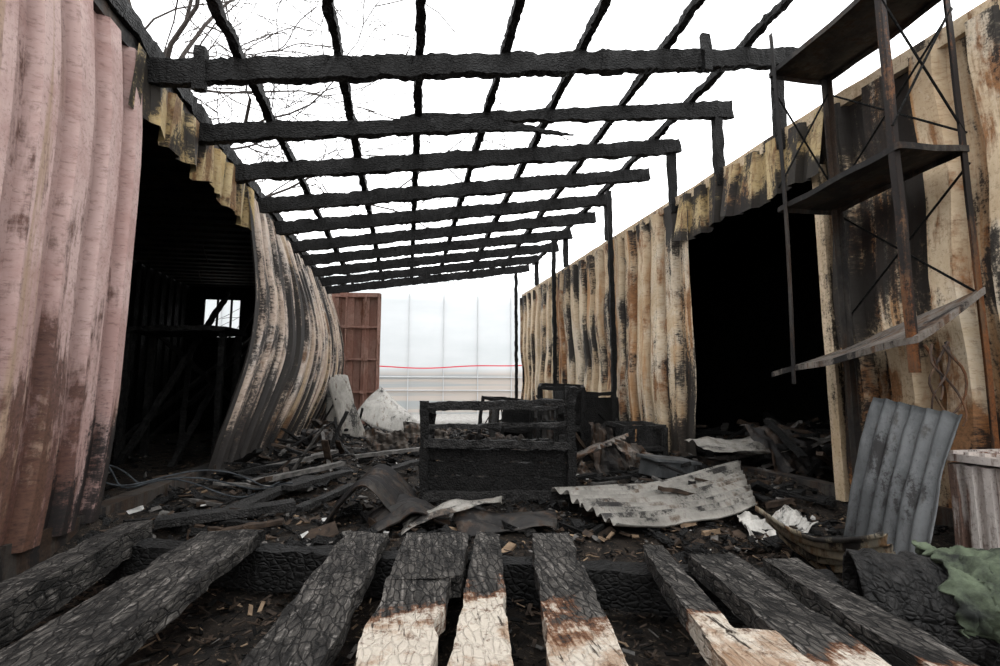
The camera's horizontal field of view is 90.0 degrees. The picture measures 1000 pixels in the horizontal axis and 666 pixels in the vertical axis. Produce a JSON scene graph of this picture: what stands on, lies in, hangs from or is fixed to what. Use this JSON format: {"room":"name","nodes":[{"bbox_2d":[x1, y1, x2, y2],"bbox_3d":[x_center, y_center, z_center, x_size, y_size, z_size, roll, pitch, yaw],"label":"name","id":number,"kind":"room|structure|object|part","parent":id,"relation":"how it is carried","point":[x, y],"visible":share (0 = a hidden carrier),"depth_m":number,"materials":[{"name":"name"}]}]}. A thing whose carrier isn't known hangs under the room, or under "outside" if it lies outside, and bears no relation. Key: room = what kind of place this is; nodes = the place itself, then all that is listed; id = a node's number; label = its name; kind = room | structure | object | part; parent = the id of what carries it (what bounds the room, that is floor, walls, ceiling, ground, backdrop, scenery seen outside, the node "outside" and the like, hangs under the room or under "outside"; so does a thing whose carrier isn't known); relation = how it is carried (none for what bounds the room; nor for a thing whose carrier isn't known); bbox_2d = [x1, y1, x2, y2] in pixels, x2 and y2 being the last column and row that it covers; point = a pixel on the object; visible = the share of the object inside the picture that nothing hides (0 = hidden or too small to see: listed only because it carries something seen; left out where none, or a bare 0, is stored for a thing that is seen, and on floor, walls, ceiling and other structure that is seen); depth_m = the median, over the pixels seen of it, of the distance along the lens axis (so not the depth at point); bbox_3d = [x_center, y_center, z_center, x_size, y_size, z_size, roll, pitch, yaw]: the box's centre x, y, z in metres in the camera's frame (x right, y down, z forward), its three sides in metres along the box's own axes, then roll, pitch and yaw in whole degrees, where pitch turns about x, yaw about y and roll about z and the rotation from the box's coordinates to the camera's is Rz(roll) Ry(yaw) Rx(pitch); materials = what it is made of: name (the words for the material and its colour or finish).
{"room":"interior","nodes":[
{"label":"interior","id":0,"kind":"room"},
{"bbox_2d":[106,465,292,497],"bbox_3d":[-1.878,0.860,2.946,1.205,0.271,0.656,1,-7,-10],"label":"cables","id":1,"kind":"object","parent":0,"point":[160,478],"depth_m":2.92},
{"bbox_2d":[0,413,954,665],"bbox_3d":[-1.183,2.030,11.828,42.000,0.222,36.000,1,-7,-10],"label":"ground","id":2,"kind":"structure","parent":0,"point":[529,655],"depth_m":2.21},
{"bbox_2d":[0,0,343,581],"bbox_3d":[-3.301,-0.118,4.061,2.748,2.617,10.340,1,-7,-10],"label":"corrugated wall","id":3,"kind":"structure","parent":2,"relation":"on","point":[111,201],"depth_m":2.41,"materials":[{"name":"metal"}]},
{"bbox_3d":[-1.655,-0.489,0.903,0.101,2.420,3.454,1,-7,-10],"label":"panel","id":4,"kind":"part","parent":3,"relation":"part of","materials":[{"name":"pink paint"}]},
{"bbox_2d":[105,0,166,59],"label":"wall plate","id":5,"kind":"object","parent":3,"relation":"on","point":[137,29],"depth_m":2.64,"materials":[{"name":"brown wood"}]},
{"bbox_3d":[-2.326,1.129,4.096,0.108,0.148,10.305,1,-7,-10],"label":"rail","id":6,"kind":"part","parent":3,"relation":"part of","materials":[{"name":"black wood"}]},
{"bbox_3d":[-4.638,-0.142,3.817,0.030,2.600,10.300,1,-7,-10],"label":"panel","id":7,"kind":"part","parent":3,"relation":"part of","materials":[{"name":"black metal"}]},
{"bbox_2d":[173,88,211,122],"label":"wall plate","id":8,"kind":"object","parent":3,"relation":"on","point":[186,95],"depth_m":3.36,"materials":[{"name":"brown wood"}]},
{"bbox_3d":[-2.315,-1.346,4.383,0.101,0.102,10.310,1,-7,-10],"label":"rail","id":9,"kind":"part","parent":3,"relation":"part of","materials":[{"name":"wood"}]},
{"bbox_3d":[-3.457,-1.399,4.180,2.400,0.030,10.300,1,-7,-10],"label":"roof panel","id":10,"kind":"part","parent":3,"relation":"part of","materials":[{"name":"metal"}]},
{"bbox_2d":[214,143,241,165],"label":"wall plate","id":11,"kind":"object","parent":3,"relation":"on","point":[231,156],"depth_m":4.05,"materials":[{"name":"brown wood"}]},
{"bbox_2d":[246,182,266,197],"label":"wall plate","id":12,"kind":"object","parent":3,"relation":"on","point":[258,192],"depth_m":4.78,"materials":[{"name":"brown wood"}]},
{"bbox_3d":[-2.552,0.175,6.555,0.368,2.440,5.530,1,-7,-10],"label":"panel","id":13,"kind":"part","parent":3,"relation":"part of","materials":[{"name":"beige paint"}]},
{"bbox_2d":[331,293,381,424],"bbox_3d":[-2.681,0.461,9.199,0.926,2.443,0.138,0,-7,-4],"label":"frame","id":14,"kind":"object","parent":3,"relation":"attached to","point":[356,295],"visible":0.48,"depth_m":9.24,"materials":[{"name":"brown metal"}]},
{"bbox_2d":[335,297,377,410],"bbox_3d":[-2.689,0.475,9.243,0.846,2.380,0.040,0,-7,-4],"label":"door leaf","id":15,"kind":"structure","parent":14,"relation":"attached to","point":[354,337],"depth_m":9.29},
{"bbox_2d":[325,265,529,293],"bbox_3d":[-1.287,-1.001,9.294,3.787,0.725,0.094,1,-7,-10],"label":"rafter","id":16,"kind":"object","parent":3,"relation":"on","point":[446,277],"visible":0.97,"depth_m":9.24,"materials":[{"name":"brown wood"}]},
{"bbox_2d":[319,255,538,286],"bbox_3d":[-1.160,-1.078,8.608,3.788,0.727,0.094,1,-7,-10],"label":"rafter","id":17,"kind":"object","parent":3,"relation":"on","point":[496,263],"visible":0.98,"depth_m":8.56,"materials":[{"name":"brown wood"}]},
{"bbox_2d":[311,242,557,277],"bbox_3d":[-0.959,-1.170,7.941,3.925,0.756,0.093,1,-7,-10],"label":"rafter","id":18,"kind":"object","parent":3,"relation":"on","point":[364,267],"visible":0.98,"depth_m":7.89,"materials":[{"name":"brown wood"}]},
{"bbox_2d":[469,0,611,270],"bbox_3d":[0.229,-1.712,5.124,0.083,0.087,9.160,1,-7,-10],"label":"batten","id":19,"kind":"object","parent":18,"relation":"on","point":[593,23],"visible":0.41,"depth_m":3.68,"materials":[{"name":"brown wood"}]},
{"bbox_2d":[532,0,794,265],"bbox_3d":[1.450,-1.875,5.370,0.084,0.084,9.162,1,-7,-10],"label":"batten","id":20,"kind":"object","parent":18,"relation":"on","point":[783,6],"visible":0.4,"depth_m":3.98,"materials":[{"name":"brown wood"}]},
{"bbox_2d":[301,230,571,265],"bbox_3d":[-0.837,-1.253,7.258,3.935,0.739,0.092,1,-7,-10],"label":"rafter","id":21,"kind":"object","parent":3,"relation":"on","point":[474,243],"visible":1,"depth_m":7.21,"materials":[{"name":"brown wood"}]},
{"bbox_2d":[323,0,381,271],"bbox_3d":[-1.322,-1.498,4.814,0.083,0.086,9.162,1,-7,-11],"label":"batten","id":22,"kind":"object","parent":21,"relation":"on","point":[332,25],"visible":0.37,"depth_m":3.34,"materials":[{"name":"brown wood"}]},
{"bbox_2d":[289,212,595,252],"bbox_3d":[-0.660,-1.337,6.583,4.032,0.774,0.095,1,-7,-9],"label":"rafter","id":23,"kind":"object","parent":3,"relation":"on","point":[500,226],"visible":1,"depth_m":6.53,"materials":[{"name":"brown wood"}]},
{"bbox_2d":[439,0,525,273],"bbox_3d":[-0.302,-1.635,5.023,0.084,0.085,9.168,1,-7,-11],"label":"batten","id":24,"kind":"object","parent":23,"relation":"on","point":[518,9],"visible":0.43,"depth_m":3.58,"materials":[{"name":"brown wood"}]},
{"bbox_2d":[274,193,612,234],"bbox_3d":[-0.561,-1.413,5.894,3.993,0.754,0.095,1,-7,-10],"label":"rafter","id":25,"kind":"object","parent":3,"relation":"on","point":[334,223],"visible":0.99,"depth_m":5.83,"materials":[{"name":"brown wood"}]},
{"bbox_2d":[256,168,649,213],"bbox_3d":[-0.360,-1.501,5.227,4.128,0.763,0.093,1,-7,-10],"label":"rafter","id":26,"kind":"object","parent":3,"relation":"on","point":[296,202],"visible":0.98,"depth_m":5.16,"materials":[{"name":"brown wood"}]},
{"bbox_2d":[235,139,681,182],"bbox_3d":[-0.233,-1.574,4.540,4.140,0.774,0.090,1,-7,-11],"label":"rafter","id":27,"kind":"object","parent":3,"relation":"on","point":[271,171],"visible":0.98,"depth_m":4.46,"materials":[{"name":"brown wood"}]},
{"bbox_2d":[205,0,353,283],"bbox_3d":[-1.862,-1.426,4.711,0.079,0.085,9.160,1,-7,-11],"label":"batten","id":28,"kind":"object","parent":27,"relation":"on","point":[231,38],"visible":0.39,"depth_m":3.22,"materials":[{"name":"brown wood"}]},
{"bbox_2d":[198,100,734,144],"bbox_3d":[-0.055,-1.667,3.911,4.243,0.797,0.157,1,-7,-10],"label":"rafter","id":29,"kind":"object","parent":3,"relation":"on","point":[233,132],"visible":0.98,"depth_m":3.81,"materials":[{"name":"brown wood"}]},
{"bbox_2d":[410,0,428,277],"bbox_3d":[-0.832,-1.567,4.912,0.085,0.086,9.160,1,-7,-10],"label":"batten","id":30,"kind":"object","parent":29,"relation":"on","point":[422,5],"visible":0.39,"depth_m":3.43,"materials":[{"name":"brown wood"}]},
{"bbox_2d":[507,0,706,257],"bbox_3d":[0.838,-1.792,5.252,0.080,0.085,9.159,1,-7,-10],"label":"batten","id":31,"kind":"object","parent":29,"relation":"on","point":[695,6],"visible":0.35,"depth_m":3.86,"materials":[{"name":"brown wood"}]},
{"bbox_2d":[146,46,798,88],"bbox_3d":[0.121,-1.744,3.254,4.361,0.816,0.090,1,-7,-11],"label":"rafter","id":32,"kind":"object","parent":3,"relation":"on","point":[223,72],"visible":0.9,"depth_m":3.13,"materials":[{"name":"brown wood"}]},
{"bbox_2d":[191,32,713,92],"bbox_3d":[-0.133,-1.735,3.174,3.271,0.788,0.058,1,-7,-10],"label":"blocks","id":33,"kind":"object","parent":32,"relation":"attached to","point":[200,84],"visible":0.99,"depth_m":2.85,"materials":[{"name":"brown wood"}]},
{"bbox_2d":[113,325,245,462],"bbox_3d":[-3.447,0.648,5.431,1.020,1.417,0.736,1,-7,-10],"label":"workbench","id":34,"kind":"object","parent":2,"relation":"on","point":[193,331],"visible":0.79,"depth_m":5.26,"materials":[{"name":"grey wood"}]},
{"bbox_2d":[111,291,252,467],"bbox_3d":[-3.802,0.475,6.505,1.338,2.047,3.574,0,-7,-3],"label":"beams","id":35,"kind":"structure","parent":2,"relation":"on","point":[158,406],"depth_m":5.85,"materials":[{"name":"grey wood"}]},
{"bbox_2d":[300,428,334,451],"bbox_3d":[-1.983,1.212,5.460,0.506,0.326,0.174,-1,-7,11],"label":"sheet","id":36,"kind":"object","parent":2,"relation":"on","point":[304,432],"visible":0.43,"depth_m":5.47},
{"bbox_2d":[311,418,345,445],"bbox_3d":[-2.224,1.284,6.460,0.546,0.353,0.193,-3,-7,25],"label":"sheet","id":37,"kind":"object","parent":2,"relation":"on","point":[316,422],"visible":0.27,"depth_m":6.50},
{"bbox_2d":[326,374,353,423],"bbox_3d":[-2.574,1.147,7.958,0.515,1.022,0.322,6,-9,-41],"label":"metal sheet","id":38,"kind":"object","parent":2,"relation":"on","point":[332,414],"visible":0.18,"depth_m":7.82,"materials":[{"name":"grey metal"}]},
{"bbox_2d":[154,447,533,529],"bbox_3d":[-1.175,1.102,4.106,1.951,0.123,3.242,-6,-9,40],"label":"burnt planks","id":39,"kind":"object","parent":2,"relation":"on","point":[257,504],"visible":0.7,"depth_m":3.05,"materials":[{"name":"black wood"}]},
{"bbox_2d":[328,377,365,438],"bbox_3d":[-2.355,1.141,7.646,0.649,0.960,0.254,-2,-7,14],"label":"metal sheet","id":40,"kind":"object","parent":2,"relation":"on","point":[339,391],"visible":0.85,"depth_m":7.65,"materials":[{"name":"grey metal"}]},
{"bbox_2d":[126,0,604,329],"bbox_3d":[-5.726,-5.087,8.567,12.679,13.560,12.799,-4,-8,30],"label":"bare tree","id":41,"kind":"object","parent":2,"relation":"on","point":[190,12],"visible":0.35,"depth_m":8.25,"materials":[{"name":"brown plant"}]},
{"bbox_2d":[321,464,418,525],"bbox_3d":[-0.712,0.914,2.814,0.513,0.276,0.492,1,-7,-5],"label":"sheet","id":42,"kind":"object","parent":2,"relation":"on","point":[382,480],"visible":0.85,"depth_m":2.77,"materials":[{"name":"grey metal"}]},
{"bbox_2d":[204,271,546,413],"bbox_3d":[-2.034,0.229,16.705,16.000,4.825,1.570,1,-7,-10],"label":"polytunnel","id":43,"kind":"object","parent":2,"relation":"on","point":[466,322],"visible":0.23,"depth_m":16.04,"materials":[{"name":"white plastic"}]},
{"bbox_2d":[366,428,408,451],"bbox_3d":[-1.347,1.297,6.022,0.538,0.301,0.228,1,-7,-10],"label":"sheet","id":44,"kind":"object","parent":2,"relation":"on","point":[378,440],"visible":0.84,"depth_m":6.00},
{"bbox_2d":[5,533,842,665],"bbox_3d":[-0.053,0.862,1.322,3.034,0.125,1.735,1,-7,-10],"label":"litter","id":45,"kind":"object","parent":2,"relation":"on","point":[652,655],"visible":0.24,"depth_m":1.51,"materials":[{"name":"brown wood"}]},
{"bbox_2d":[403,421,449,443],"bbox_3d":[-1.004,1.369,6.868,0.657,0.311,0.191,1,-7,-10],"label":"sheet","id":46,"kind":"object","parent":2,"relation":"on","point":[411,429],"visible":0.42,"depth_m":6.83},
{"bbox_2d":[380,365,521,368],"bbox_3d":[-2.347,1.436,12.706,8.052,1.508,0.060,1,-7,-10],"label":"barrier tape","id":47,"kind":"object","parent":2,"relation":"on","point":[468,365],"visible":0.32,"depth_m":12.95,"materials":[{"name":"red plastic"}]},
{"bbox_2d":[401,496,503,534],"bbox_3d":[-0.236,0.938,2.625,0.652,0.109,0.162,4,-8,-31],"label":"metal sheet","id":48,"kind":"object","parent":2,"relation":"on","point":[454,505],"visible":0.99,"depth_m":2.58,"materials":[{"name":"grey metal"}]},
{"bbox_2d":[466,433,497,461],"bbox_3d":[-0.109,1.202,5.228,0.518,0.330,0.204,5,-8,-39],"label":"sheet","id":49,"kind":"object","parent":2,"relation":"on","point":[470,436],"visible":0.15,"depth_m":5.18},
{"bbox_2d":[22,396,953,572],"bbox_3d":[-0.697,1.137,6.074,8.397,0.728,8.321,1,-7,-10],"label":"debris","id":50,"kind":"object","parent":2,"relation":"on","point":[327,534],"visible":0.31,"depth_m":2.99,"materials":[{"name":"brown wood"}]},
{"bbox_2d":[357,387,417,431],"bbox_3d":[-1.842,1.263,8.134,0.888,0.770,0.608,-1,-7,10],"label":"metal sheet","id":51,"kind":"object","parent":50,"relation":"on","point":[380,410],"visible":0.92,"depth_m":8.06,"materials":[{"name":"white metal"}]},
{"bbox_2d":[368,494,454,531],"bbox_3d":[-0.485,0.951,2.641,0.429,0.143,0.360,3,-7,-24],"label":"sheet","id":52,"kind":"object","parent":50,"relation":"on","point":[406,505],"visible":0.72,"depth_m":2.57,"materials":[{"name":"grey metal"}]},
{"bbox_2d":[454,507,556,536],"bbox_3d":[0.052,0.960,2.587,0.573,0.091,0.349,1,-7,-10],"label":"metal sheet","id":53,"kind":"object","parent":50,"relation":"on","point":[473,520],"visible":0.9,"depth_m":2.54,"materials":[{"name":"grey metal"}]},
{"bbox_2d":[561,433,628,476],"bbox_3d":[0.591,0.904,3.516,0.499,0.389,0.544,-5,-8,35],"label":"sheet","id":54,"kind":"object","parent":50,"relation":"on","point":[580,455],"visible":0.61,"depth_m":3.37,"materials":[{"name":"metal"}]},
{"bbox_2d":[551,460,756,527],"bbox_3d":[1.143,0.941,3.002,1.607,0.183,0.726,3,-7,-23],"label":"sheet","id":55,"kind":"object","parent":50,"relation":"on","point":[727,493],"visible":0.99,"depth_m":2.88,"materials":[{"name":"grey metal"}]},
{"bbox_2d":[0,518,980,665],"bbox_3d":[-0.185,0.762,1.331,2.683,0.210,1.425,0,-7,-1],"label":"deck","id":56,"kind":"object","parent":2,"relation":"on","point":[794,614],"visible":1,"depth_m":1.26,"materials":[{"name":"brown wood"}]},
{"bbox_2d":[418,387,577,510],"bbox_3d":[-0.012,0.731,3.269,0.987,0.752,0.495,0,-7,-2],"label":"wooden crate","id":57,"kind":"object","parent":2,"relation":"on","point":[491,480],"visible":0.97,"depth_m":3.07,"materials":[{"name":"black wood"}]},
{"bbox_2d":[477,396,534,438],"bbox_3d":[0.050,1.059,5.603,0.651,0.706,0.590,-3,-7,28],"label":"crate","id":58,"kind":"object","parent":2,"relation":"on","point":[507,416],"visible":0.35,"depth_m":5.68,"materials":[{"name":"brown wood"}]},
{"bbox_2d":[514,274,517,398],"bbox_3d":[0.317,0.306,9.692,0.074,3.073,0.072,1,-7,-10],"label":"wall post","id":59,"kind":"object","parent":2,"relation":"on","point":[515,275],"visible":0.79,"depth_m":9.71,"materials":[{"name":"brown wood"}]},
{"bbox_2d":[495,432,541,462],"bbox_3d":[0.195,1.133,4.744,0.469,0.373,0.310,1,-7,-10],"label":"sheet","id":60,"kind":"object","parent":2,"relation":"on","point":[498,435],"visible":0.15,"depth_m":4.82,"materials":[{"name":"black metal"}]},
{"bbox_2d":[533,405,553,438],"bbox_3d":[0.562,1.133,6.190,0.593,0.608,0.207,-2,-7,15],"label":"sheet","id":61,"kind":"object","parent":2,"relation":"on","point":[547,414],"visible":0.16,"depth_m":6.20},
{"bbox_2d":[551,241,557,398],"bbox_3d":[0.838,0.059,7.670,0.079,3.090,0.077,1,-7,-10],"label":"wall post","id":62,"kind":"object","parent":2,"relation":"on","point":[553,254],"visible":0.69,"depth_m":7.69,"materials":[{"name":"brown wood"}]},
{"bbox_2d":[536,383,598,461],"bbox_3d":[0.682,0.923,5.054,0.631,0.836,0.665,-1,-7,7],"label":"base cabinet","id":63,"kind":"object","parent":2,"relation":"on","point":[587,402],"visible":0.5,"depth_m":4.96,"materials":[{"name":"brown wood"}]},
{"bbox_2d":[576,460,589,477],"bbox_3d":[0.557,1.073,4.088,0.436,0.261,0.161,3,-7,-22],"label":"sheet","id":64,"kind":"object","parent":2,"relation":"on","point":[582,468],"visible":0.12,"depth_m":4.12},
{"bbox_2d":[598,391,618,436],"bbox_3d":[1.028,1.016,5.547,0.591,0.736,0.626,3,-7,-22],"label":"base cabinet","id":65,"kind":"object","parent":2,"relation":"on","point":[608,406],"visible":0.11,"depth_m":5.54,"materials":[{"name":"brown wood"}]},
{"bbox_2d":[589,422,629,475],"bbox_3d":[0.939,1.003,4.349,0.336,0.460,0.207,3,-7,-23],"label":"sheet","id":66,"kind":"object","parent":2,"relation":"on","point":[607,457],"visible":0.81,"depth_m":4.32,"materials":[{"name":"metal"}]},
{"bbox_2d":[606,190,618,401],"bbox_3d":[1.313,-0.161,5.838,0.076,3.119,0.067,1,-7,-10],"label":"wall post","id":67,"kind":"object","parent":2,"relation":"on","point":[610,239],"visible":0.82,"depth_m":5.85,"materials":[{"name":"brown wood"}]},
{"bbox_2d":[614,441,653,470],"bbox_3d":[1.172,1.056,4.209,0.441,0.318,0.213,1,-7,-10],"label":"sheet","id":68,"kind":"object","parent":2,"relation":"on","point":[630,451],"visible":0.44,"depth_m":4.20,"materials":[{"name":"metal"}]},
{"bbox_2d":[603,421,667,460],"bbox_3d":[1.296,1.076,4.787,0.613,0.464,0.600,1,-7,-10],"label":"crate","id":69,"kind":"object","parent":2,"relation":"on","point":[652,437],"visible":0.51,"depth_m":4.73,"materials":[{"name":"grey wood"}]},
{"bbox_2d":[637,453,701,477],"bbox_3d":[1.295,1.027,3.822,0.403,0.195,0.254,2,-7,-18],"label":"sheet","id":70,"kind":"object","parent":2,"relation":"on","point":[649,464],"visible":0.86,"depth_m":3.74,"materials":[{"name":"metal"}]},
{"bbox_2d":[520,0,999,532],"bbox_3d":[2.755,0.023,5.260,2.551,2.621,9.941,2,-7,-14],"label":"corrugated wall","id":71,"kind":"structure","parent":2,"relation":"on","point":[702,302],"depth_m":4.42,"materials":[{"name":"beige metal"}]},
{"bbox_2d":[534,257,538,285],"bbox_3d":[0.659,-1.111,9.014,0.082,0.528,0.073,1,-7,-10],"label":"post","id":72,"kind":"object","parent":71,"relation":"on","point":[536,266],"visible":0.91,"depth_m":8.98,"materials":[{"name":"brown wood"}]},
{"bbox_2d":[562,239,568,266],"bbox_3d":[1.008,-1.274,7.660,0.083,0.549,0.073,1,-7,-10],"label":"post","id":73,"kind":"object","parent":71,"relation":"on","point":[565,241],"visible":0.82,"depth_m":7.63,"materials":[{"name":"brown wood"}]},
{"bbox_2d":[603,206,606,239],"bbox_3d":[1.358,-1.442,6.313,0.085,0.562,0.072,1,-7,-10],"label":"post","id":74,"kind":"object","parent":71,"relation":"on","point":[605,207],"visible":0.38,"depth_m":6.29,"materials":[{"name":"brown wood"}]},
{"bbox_3d":[1.097,0.230,7.123,0.193,2.460,5.443,2,-7,-14],"label":"panel","id":75,"kind":"part","parent":71,"relation":"part of","materials":[{"name":"beige paint"}]},
{"bbox_2d":[666,154,677,212],"bbox_3d":[1.706,-1.528,4.956,0.092,0.722,0.077,1,-7,-10],"label":"post","id":76,"kind":"object","parent":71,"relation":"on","point":[671,159],"visible":0.84,"depth_m":4.93,"materials":[{"name":"brown wood"}]},
{"bbox_2d":[711,103,724,185],"bbox_3d":[1.876,-1.610,4.298,0.088,0.744,0.070,1,-7,-10],"label":"post","id":77,"kind":"object","parent":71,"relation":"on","point":[718,134],"visible":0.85,"depth_m":4.27,"materials":[{"name":"brown wood"}]},
{"bbox_3d":[2.830,-1.254,5.427,3.079,0.001,9.700,1,-7,-10],"label":"roof panel","id":78,"kind":"part","parent":71,"relation":"part of","materials":[{"name":"beige metal"}]},
{"bbox_3d":[4.010,0.052,5.494,0.001,2.600,9.724,2,-7,-14],"label":"panel","id":79,"kind":"part","parent":71,"relation":"part of","materials":[{"name":"black metal"}]},
{"bbox_3d":[1.678,-1.249,5.215,0.093,0.104,9.730,2,-7,-14],"label":"rail","id":80,"kind":"part","parent":71,"relation":"part of","materials":[{"name":"beige paint"}]},
{"bbox_2d":[769,70,786,149],"bbox_3d":[2.042,-1.690,3.667,0.083,0.743,0.074,1,-7,-10],"label":"post","id":81,"kind":"object","parent":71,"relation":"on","point":[781,91],"visible":0.45,"depth_m":3.64,"materials":[{"name":"brown wood"}]},
{"bbox_3d":[1.698,1.235,4.931,0.108,0.137,9.728,2,-7,-14],"label":"rail","id":82,"kind":"part","parent":71,"relation":"part of","materials":[{"name":"grey metal"}]},
{"bbox_2d":[769,0,999,477],"bbox_3d":[1.957,-0.499,2.690,0.438,2.850,1.027,1,-7,-10],"label":"shelving rack","id":83,"kind":"object","parent":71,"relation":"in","point":[863,27],"visible":0.98,"depth_m":2.61,"materials":[{"name":"metal"}]},
{"bbox_3d":[1.704,-0.795,3.000,0.026,2.190,0.088,-1,-7,11],"label":"post","id":84,"kind":"part","parent":83,"relation":"part of","materials":[{"name":"black metal"}]},
{"bbox_3d":[2.078,-0.458,3.048,0.044,2.850,0.048,1,-7,-10],"label":"post","id":85,"kind":"part","parent":83,"relation":"part of","materials":[{"name":"black metal"}]},
{"bbox_3d":[1.962,-1.653,2.811,0.404,0.055,0.774,1,-7,-10],"label":"shelf","id":86,"kind":"part","parent":83,"relation":"part of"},
{"bbox_3d":[1.962,-0.814,2.714,0.404,0.082,0.774,1,-7,-10],"label":"shelf","id":87,"kind":"part","parent":83,"relation":"part of","materials":[{"name":"black metal"}]},
{"bbox_3d":[1.950,0.030,2.685,0.404,0.393,0.914,1,-7,-10],"label":"shelf","id":88,"kind":"part","parent":83,"relation":"part of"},
{"bbox_3d":[1.843,-0.892,2.341,0.035,2.150,0.040,1,-7,-10],"label":"post","id":89,"kind":"part","parent":83,"relation":"part of","materials":[{"name":"metal"}]},
{"bbox_3d":[2.211,-0.711,2.379,0.034,2.500,0.038,1,-7,-10],"label":"post","id":90,"kind":"part","parent":83,"relation":"part of","materials":[{"name":"metal"}]},
{"bbox_3d":[2.486,-0.383,1.823,0.095,2.460,2.984,2,-7,-14],"label":"panel","id":91,"kind":"part","parent":71,"relation":"part of","materials":[{"name":"beige paint"}]},
{"bbox_2d":[695,412,833,475],"bbox_3d":[2.652,1.000,4.536,1.913,0.480,2.792,1,-7,-10],"label":"rubble heap","id":92,"kind":"object","parent":2,"relation":"on","point":[813,430],"visible":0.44,"depth_m":4.11,"materials":[{"name":"brown wood"}]},
{"bbox_2d":[685,436,805,454],"bbox_3d":[1.974,0.898,4.114,0.739,0.168,0.609,0,-7,0],"label":"metal sheet","id":93,"kind":"object","parent":92,"relation":"on","point":[746,446],"visible":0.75,"depth_m":4.06,"materials":[{"name":"grey metal"}]},
{"bbox_2d":[737,505,817,545],"bbox_3d":[1.395,0.982,2.513,0.331,0.152,0.443,-2,-7,14],"label":"debris","id":94,"kind":"object","parent":2,"relation":"on","point":[786,515],"visible":0.54,"depth_m":2.59,"materials":[{"name":"white paper"}]},
{"bbox_2d":[740,424,823,476],"bbox_3d":[2.216,0.921,3.931,0.505,0.406,0.380,3,-7,-27],"label":"sheet","id":95,"kind":"object","parent":2,"relation":"on","point":[787,461],"visible":0.81,"depth_m":3.87,"materials":[{"name":"grey metal"}]},
{"bbox_2d":[755,505,895,572],"bbox_3d":[1.279,0.838,1.986,0.302,0.251,0.529,4,-8,-30],"label":"sheet","id":96,"kind":"object","parent":2,"relation":"on","point":[829,551],"visible":0.71,"depth_m":1.93,"materials":[{"name":"grey metal"}]},
{"bbox_2d":[843,397,962,553],"bbox_3d":[1.685,0.614,2.131,0.389,0.673,0.489,1,-7,-10],"label":"sheet","id":97,"kind":"object","parent":2,"relation":"on","point":[904,449],"visible":0.85,"depth_m":2.14,"materials":[{"name":"metal"}]},
{"bbox_2d":[842,540,999,665],"bbox_3d":[1.220,0.706,1.290,0.517,0.311,0.331,-3,-7,21],"label":"log","id":98,"kind":"object","parent":2,"relation":"on","point":[951,595],"visible":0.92,"depth_m":1.26,"materials":[{"name":"charred black wood"},{"name":"green fabric"}]},
{"bbox_2d":[947,449,999,549],"bbox_3d":[2.158,0.691,1.772,0.330,0.456,0.870,1,-7,-10],"label":"metal container","id":99,"kind":"object","parent":2,"relation":"on","point":[974,479],"visible":0.83,"depth_m":2.06,"materials":[{"name":"white metal"}]},
{"bbox_2d":[947,449,999,466],"bbox_3d":[2.158,0.488,1.796,0.330,0.049,0.870,1,-7,-10],"label":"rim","id":100,"kind":"object","parent":99,"relation":"attached to","point":[973,457],"depth_m":2.09,"materials":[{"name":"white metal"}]}
]}

